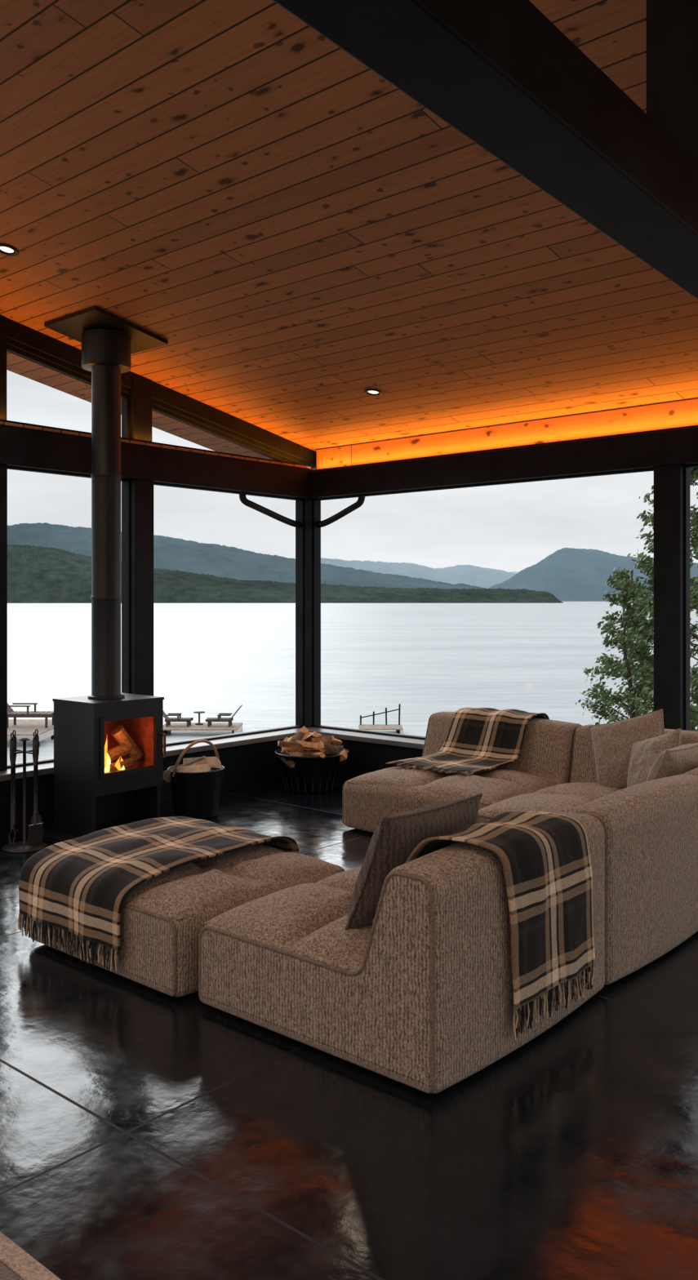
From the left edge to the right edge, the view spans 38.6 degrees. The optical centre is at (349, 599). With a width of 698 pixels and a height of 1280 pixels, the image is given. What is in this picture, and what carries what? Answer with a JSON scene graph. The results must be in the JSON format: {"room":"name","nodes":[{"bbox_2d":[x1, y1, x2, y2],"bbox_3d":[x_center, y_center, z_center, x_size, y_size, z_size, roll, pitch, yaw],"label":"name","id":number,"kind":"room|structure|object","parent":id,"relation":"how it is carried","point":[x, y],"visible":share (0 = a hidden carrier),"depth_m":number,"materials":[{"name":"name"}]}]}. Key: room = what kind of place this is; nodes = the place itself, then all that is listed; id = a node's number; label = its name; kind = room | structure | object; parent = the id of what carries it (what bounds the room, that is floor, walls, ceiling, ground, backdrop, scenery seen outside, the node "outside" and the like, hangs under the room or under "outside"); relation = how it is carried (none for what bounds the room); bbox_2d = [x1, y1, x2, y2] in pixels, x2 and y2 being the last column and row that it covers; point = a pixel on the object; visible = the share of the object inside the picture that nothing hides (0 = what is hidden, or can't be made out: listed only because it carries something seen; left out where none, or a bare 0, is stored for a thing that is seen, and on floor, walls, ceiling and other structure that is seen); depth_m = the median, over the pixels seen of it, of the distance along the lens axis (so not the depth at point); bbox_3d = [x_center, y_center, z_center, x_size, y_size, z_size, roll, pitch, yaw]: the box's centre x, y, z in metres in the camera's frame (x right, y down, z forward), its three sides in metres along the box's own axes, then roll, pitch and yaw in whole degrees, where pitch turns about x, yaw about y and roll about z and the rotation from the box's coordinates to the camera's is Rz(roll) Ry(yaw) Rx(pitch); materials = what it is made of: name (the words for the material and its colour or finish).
{"room":"living room","nodes":[
{"label":"living room","id":0,"kind":"room"},
{"bbox_2d":[0,315,336,835],"bbox_3d":[-3.371,-0.757,5.786,0.380,4.714,9.510,0,0,41],"label":"wall","id":1,"kind":"structure","parent":0,"point":[250,760],"depth_m":7.79,"materials":[{"name":"black wood"}]},
{"bbox_2d":[5,344,129,438],"bbox_3d":[-2.074,-1.506,7.354,0.050,0.565,1.076,0,0,41],"label":"window","id":2,"kind":"structure","parent":1,"relation":"in","point":[126,401],"depth_m":7.34,"materials":[{"name":"black metal"}]},
{"bbox_2d":[7,466,129,768],"bbox_3d":[-2.074,0.120,7.354,0.050,2.106,1.076,0,0,41],"label":"window","id":3,"kind":"structure","parent":1,"relation":"in","point":[126,482],"depth_m":7.74,"materials":[{"name":"black metal"}]},
{"bbox_2d":[151,404,292,462],"bbox_3d":[-1.069,-1.391,8.510,0.050,0.334,1.619,0,0,41],"label":"window","id":4,"kind":"structure","parent":1,"relation":"in","point":[154,408],"depth_m":8.42,"materials":[{"name":"black wood"}]},
{"bbox_2d":[153,482,303,746],"bbox_3d":[-1.019,0.120,8.568,0.050,2.106,1.771,0,0,41],"label":"window","id":5,"kind":"structure","parent":1,"relation":"in","point":[300,500],"depth_m":9.22,"materials":[{"name":"black metal"}]},
{"bbox_2d":[239,493,364,528],"bbox_3d":[-0.447,-0.811,9.044,1.134,0.283,0.483,0,0,-10],"label":"brace","id":6,"kind":"object","parent":1,"relation":"attached to","point":[242,498],"visible":0.89,"depth_m":9.01,"materials":[{"name":"black metal"}]},
{"bbox_2d":[0,0,697,470],"bbox_3d":[0.114,-2.284,2.829,11.140,2.100,10.820,0,0,41],"label":"ceiling","id":7,"kind":"structure","parent":0,"point":[224,180],"depth_m":5.27,"materials":[{"name":"brown wood"}]},
{"bbox_2d":[0,243,18,256],"bbox_3d":[-2.012,-2.059,5.856,0.136,0.034,0.136,0,0,41],"label":"recessed light","id":8,"kind":"object","parent":7,"relation":"in","point":[5,249],"visible":1,"depth_m":5.86,"materials":[{"name":"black metal"}]},
{"bbox_2d":[364,388,382,395],"bbox_3d":[0.183,-1.566,7.512,0.136,0.034,0.136,0,0,41],"label":"recessed light","id":9,"kind":"object","parent":7,"relation":"in","point":[372,392],"visible":1,"depth_m":7.51,"materials":[{"name":"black metal"}]},
{"bbox_2d":[272,0,697,299],"bbox_3d":[0.462,-1.459,2.424,0.216,1.164,9.025,0,0,41],"label":"ceiling beam","id":10,"kind":"structure","parent":7,"relation":"attached to","point":[500,73],"depth_m":2.38,"materials":[{"name":"black wood"}]},
{"bbox_2d":[0,780,697,1279],"bbox_3d":[0.164,1.725,2.620,9.790,0.250,9.570,0,0,41],"label":"floor","id":11,"kind":"structure","parent":0,"point":[147,1133],"depth_m":2.99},
{"bbox_2d":[1,728,47,853],"bbox_3d":[-2.092,1.222,6.434,0.280,0.756,0.286,0,0,41],"label":"fireplace tool set","id":12,"kind":"object","parent":11,"relation":"on","point":[34,842],"visible":1,"depth_m":6.39,"materials":[{"name":"metal"}]},
{"bbox_2d":[0,1231,61,1279],"bbox_3d":[-1.898,1.592,2.389,3.400,0.016,1.515,0,0,41],"label":"area rug","id":13,"kind":"object","parent":11,"relation":"on","point":[15,1264],"visible":1,"depth_m":2.37,"materials":[{"name":"fabric"}]},
{"bbox_2d":[30,843,345,996],"bbox_3d":[-0.745,1.383,4.676,1.116,0.405,1.043,0,0,41],"label":"ottoman","id":14,"kind":"object","parent":11,"relation":"on","point":[162,919],"visible":0.44,"depth_m":4.15,"materials":[{"name":"beige fabric"}]},
{"bbox_2d":[17,816,300,971],"bbox_3d":[-0.856,1.338,4.828,0.829,0.406,1.268,0,0,41],"label":"throw blanket","id":15,"kind":"object","parent":14,"relation":"on","point":[77,888],"visible":0.95,"depth_m":4.47,"materials":[{"name":"fabric"}]},
{"bbox_2d":[163,739,224,819],"bbox_3d":[-1.138,1.313,7.380,0.424,0.567,0.456,0,0,41],"label":"bucket","id":16,"kind":"object","parent":11,"relation":"on","point":[195,784],"visible":0.97,"depth_m":7.24,"materials":[{"name":"black metal"}]},
{"bbox_2d":[274,725,349,792],"bbox_3d":[-0.315,1.337,8.465,0.636,0.518,0.641,0,0,0],"label":"basket","id":17,"kind":"object","parent":11,"relation":"on","point":[308,762],"visible":1,"depth_m":8.26,"materials":[{"name":"black metal"}]},
{"bbox_2d":[198,711,697,1093],"bbox_3d":[0.529,1.221,5.527,2.769,0.728,3.919,0,0,41],"label":"sectional sofa","id":18,"kind":"object","parent":11,"relation":"on","point":[420,997],"visible":0.71,"depth_m":3.70,"materials":[{"name":"beige fabric"}]},
{"bbox_2d":[344,792,482,929],"bbox_3d":[0.254,0.990,3.781,0.266,0.452,0.611,0,0,41],"label":"throw pillow","id":19,"kind":"object","parent":18,"relation":"on","point":[395,837],"visible":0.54,"depth_m":3.59,"materials":[{"name":"brown fabric"}]},
{"bbox_2d":[385,707,549,775],"bbox_3d":[0.873,0.989,7.204,0.779,0.367,1.024,0,0,41],"label":"throw blanket","id":20,"kind":"object","parent":18,"relation":"on","point":[477,740],"visible":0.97,"depth_m":7.21,"materials":[{"name":"fabric"}]},
{"bbox_2d":[371,811,595,1039],"bbox_3d":[0.520,1.156,3.697,0.500,0.692,0.796,0,0,41],"label":"throw blanket","id":21,"kind":"object","parent":18,"relation":"on","point":[544,857],"visible":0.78,"depth_m":3.57,"materials":[{"name":"fabric"}]},
{"bbox_2d":[588,708,664,788],"bbox_3d":[1.797,0.980,6.365,0.636,0.576,0.270,0,0,41],"label":"throw pillow","id":22,"kind":"object","parent":18,"relation":"on","point":[612,742],"visible":0.52,"depth_m":6.34,"materials":[{"name":"brown fabric"}]},
{"bbox_2d":[626,728,680,786],"bbox_3d":[1.832,1.030,6.011,0.234,0.545,0.558,0,0,-26],"label":"throw pillow","id":23,"kind":"object","parent":18,"relation":"on","point":[643,754],"visible":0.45,"depth_m":5.98,"materials":[{"name":"brown fabric"}]},
{"bbox_2d":[645,742,697,782],"bbox_3d":[1.798,1.000,5.526,0.262,0.411,0.536,0,0,41],"label":"throw pillow","id":24,"kind":"object","parent":18,"relation":"on","point":[682,759],"visible":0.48,"depth_m":5.35,"materials":[{"name":"brown fabric"}]},
{"bbox_3d":[-1.594,1.595,6.832,0.870,0.011,0.780,0,0,41],"label":"plate","id":25,"kind":"object","parent":11,"relation":"on","visible":0},
{"bbox_2d":[44,305,168,836],"bbox_3d":[-1.688,-0.169,6.944,0.601,3.513,0.606,0,0,41],"label":"wood stove","id":26,"kind":"object","parent":25,"relation":"on","point":[109,744],"visible":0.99,"depth_m":6.85,"materials":[{"name":"black metal"}]},
{"bbox_2d":[309,397,697,781],"bbox_3d":[3.243,0.090,6.085,9.490,3.020,0.380,0,0,41],"label":"wall","id":27,"kind":"structure","parent":0,"point":[661,437],"depth_m":7.51,"materials":[{"name":"black wood"}]},
{"bbox_2d":[313,468,653,739],"bbox_3d":[0.939,0.120,8.154,3.322,2.106,0.050,0,0,41],"label":"window","id":28,"kind":"structure","parent":27,"relation":"in","point":[315,500],"depth_m":9.10,"materials":[{"name":"black metal"}]},
{"bbox_2d":[684,464,697,730],"bbox_3d":[3.468,0.120,5.956,2.980,2.106,0.050,0,0,41],"label":"window","id":29,"kind":"structure","parent":27,"relation":"in","point":[686,467],"depth_m":6.91,"materials":[{"name":"black metal"}]},
{"label":"outside","id":30,"kind":"structure","parent":0,"visible":0},
{"bbox_2d":[7,544,563,603],"bbox_3d":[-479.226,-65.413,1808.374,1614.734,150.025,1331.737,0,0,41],"label":"forested hill","id":31,"kind":"structure","parent":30,"point":[35,575],"depth_m":1590.67,"materials":[{"name":"green plant"}]},
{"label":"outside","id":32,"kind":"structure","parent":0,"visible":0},
{"bbox_2d":[7,522,488,589],"bbox_3d":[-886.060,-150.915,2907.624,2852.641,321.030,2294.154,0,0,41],"label":"forested hill","id":33,"kind":"structure","parent":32,"point":[171,553],"depth_m":2569.64,"materials":[{"name":"green plant"}]},
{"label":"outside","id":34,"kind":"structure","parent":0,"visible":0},
{"bbox_2d":[7,601,697,764],"bbox_3d":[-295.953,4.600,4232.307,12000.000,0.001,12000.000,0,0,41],"label":"lake water","id":35,"kind":"structure","parent":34,"point":[213,659],"depth_m":77.46,"materials":[{"name":"grey liquid"}]},
{"bbox_2d":[7,719,53,746],"bbox_3d":[-11.176,4.790,33.000,3.000,1.220,4.000,0,0,0],"label":"dock","id":36,"kind":"object","parent":35,"relation":"in","point":[23,726],"visible":0.35,"depth_m":32.61,"materials":[{"name":"grey wood"}]},
{"bbox_2d":[7,702,53,727],"bbox_3d":[-10.806,3.538,33.000,2.205,1.274,0.836,0,0,0],"label":"deck chair","id":37,"kind":"object","parent":36,"relation":"on","point":[11,713],"visible":0.79,"depth_m":32.63,"materials":[{"name":"brown wood"}]},
{"bbox_2d":[163,722,242,733],"bbox_3d":[-5.128,4.970,34.500,2.700,1.220,1.800,0,0,0],"label":"dock","id":38,"kind":"object","parent":35,"relation":"in","point":[236,727],"visible":0.48,"depth_m":34.23,"materials":[{"name":"grey wood"}]},
{"bbox_2d":[163,711,193,726],"bbox_3d":[-6.047,3.999,34.500,1.230,0.712,0.500,0,0,0],"label":"deck chair","id":39,"kind":"object","parent":38,"relation":"on","point":[167,720],"visible":0.84,"depth_m":34.27,"materials":[{"name":"brown wood"}]},
{"bbox_2d":[193,711,204,724],"bbox_3d":[-5.245,4.137,34.900,0.400,0.440,0.400,0,0,41],"label":"round side table","id":40,"kind":"object","parent":38,"relation":"on","point":[196,712],"visible":1,"depth_m":34.83,"materials":[{"name":"brown wood"}]},
{"bbox_2d":[205,704,242,726],"bbox_3d":[-4.323,3.999,34.500,1.230,0.712,0.500,0,0,0],"label":"deck chair","id":41,"kind":"object","parent":38,"relation":"on","point":[209,720],"visible":1,"depth_m":34.27,"materials":[{"name":"brown wood"}]},
{"bbox_2d":[358,703,403,733],"bbox_3d":[1.088,4.625,34.500,1.500,1.951,1.200,0,0,0],"label":"dock","id":42,"kind":"object","parent":35,"relation":"in","point":[398,728],"visible":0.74,"depth_m":34.62,"materials":[{"name":"grey wood"}]},
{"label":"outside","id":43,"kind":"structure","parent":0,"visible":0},
{"bbox_2d":[488,547,697,601],"bbox_3d":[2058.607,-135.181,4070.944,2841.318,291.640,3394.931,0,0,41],"label":"mountain","id":44,"kind":"structure","parent":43,"point":[568,574],"depth_m":3578.06},
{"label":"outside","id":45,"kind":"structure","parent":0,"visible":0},
{"bbox_2d":[320,557,515,588],"bbox_3d":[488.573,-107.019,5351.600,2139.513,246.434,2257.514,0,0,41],"label":"mountain","id":46,"kind":"structure","parent":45,"point":[470,575],"depth_m":5070.57},
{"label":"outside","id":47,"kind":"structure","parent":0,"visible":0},
{"bbox_3d":[-0.523,3.303,-12.796,100.000,4.667,100.000,0,0,41],"label":"ground","id":48,"kind":"structure","parent":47,"visible":0},
{"bbox_2d":[575,566,653,722],"bbox_3d":[4.240,1.445,15.055,1.830,3.901,1.902,0,0,-42],"label":"leafy tree","id":49,"kind":"object","parent":48,"relation":"on","point":[609,701],"visible":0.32,"depth_m":14.94,"materials":[{"name":"green plant"}]},
{"bbox_2d":[582,466,697,731],"bbox_3d":[5.001,0.028,14.112,3.266,6.548,3.280,0,0,-26],"label":"leafy tree","id":50,"kind":"object","parent":48,"relation":"on","point":[647,565],"visible":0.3,"depth_m":13.98,"materials":[{"name":"green plant"}]},
{"bbox_2d":[619,537,697,719],"bbox_3d":[5.612,1.271,16.962,2.236,5.744,1.969,0,0,41],"label":"leafy tree","id":51,"kind":"object","parent":48,"relation":"on","point":[692,654],"visible":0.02,"depth_m":17.04,"materials":[{"name":"green plant"}]}
]}

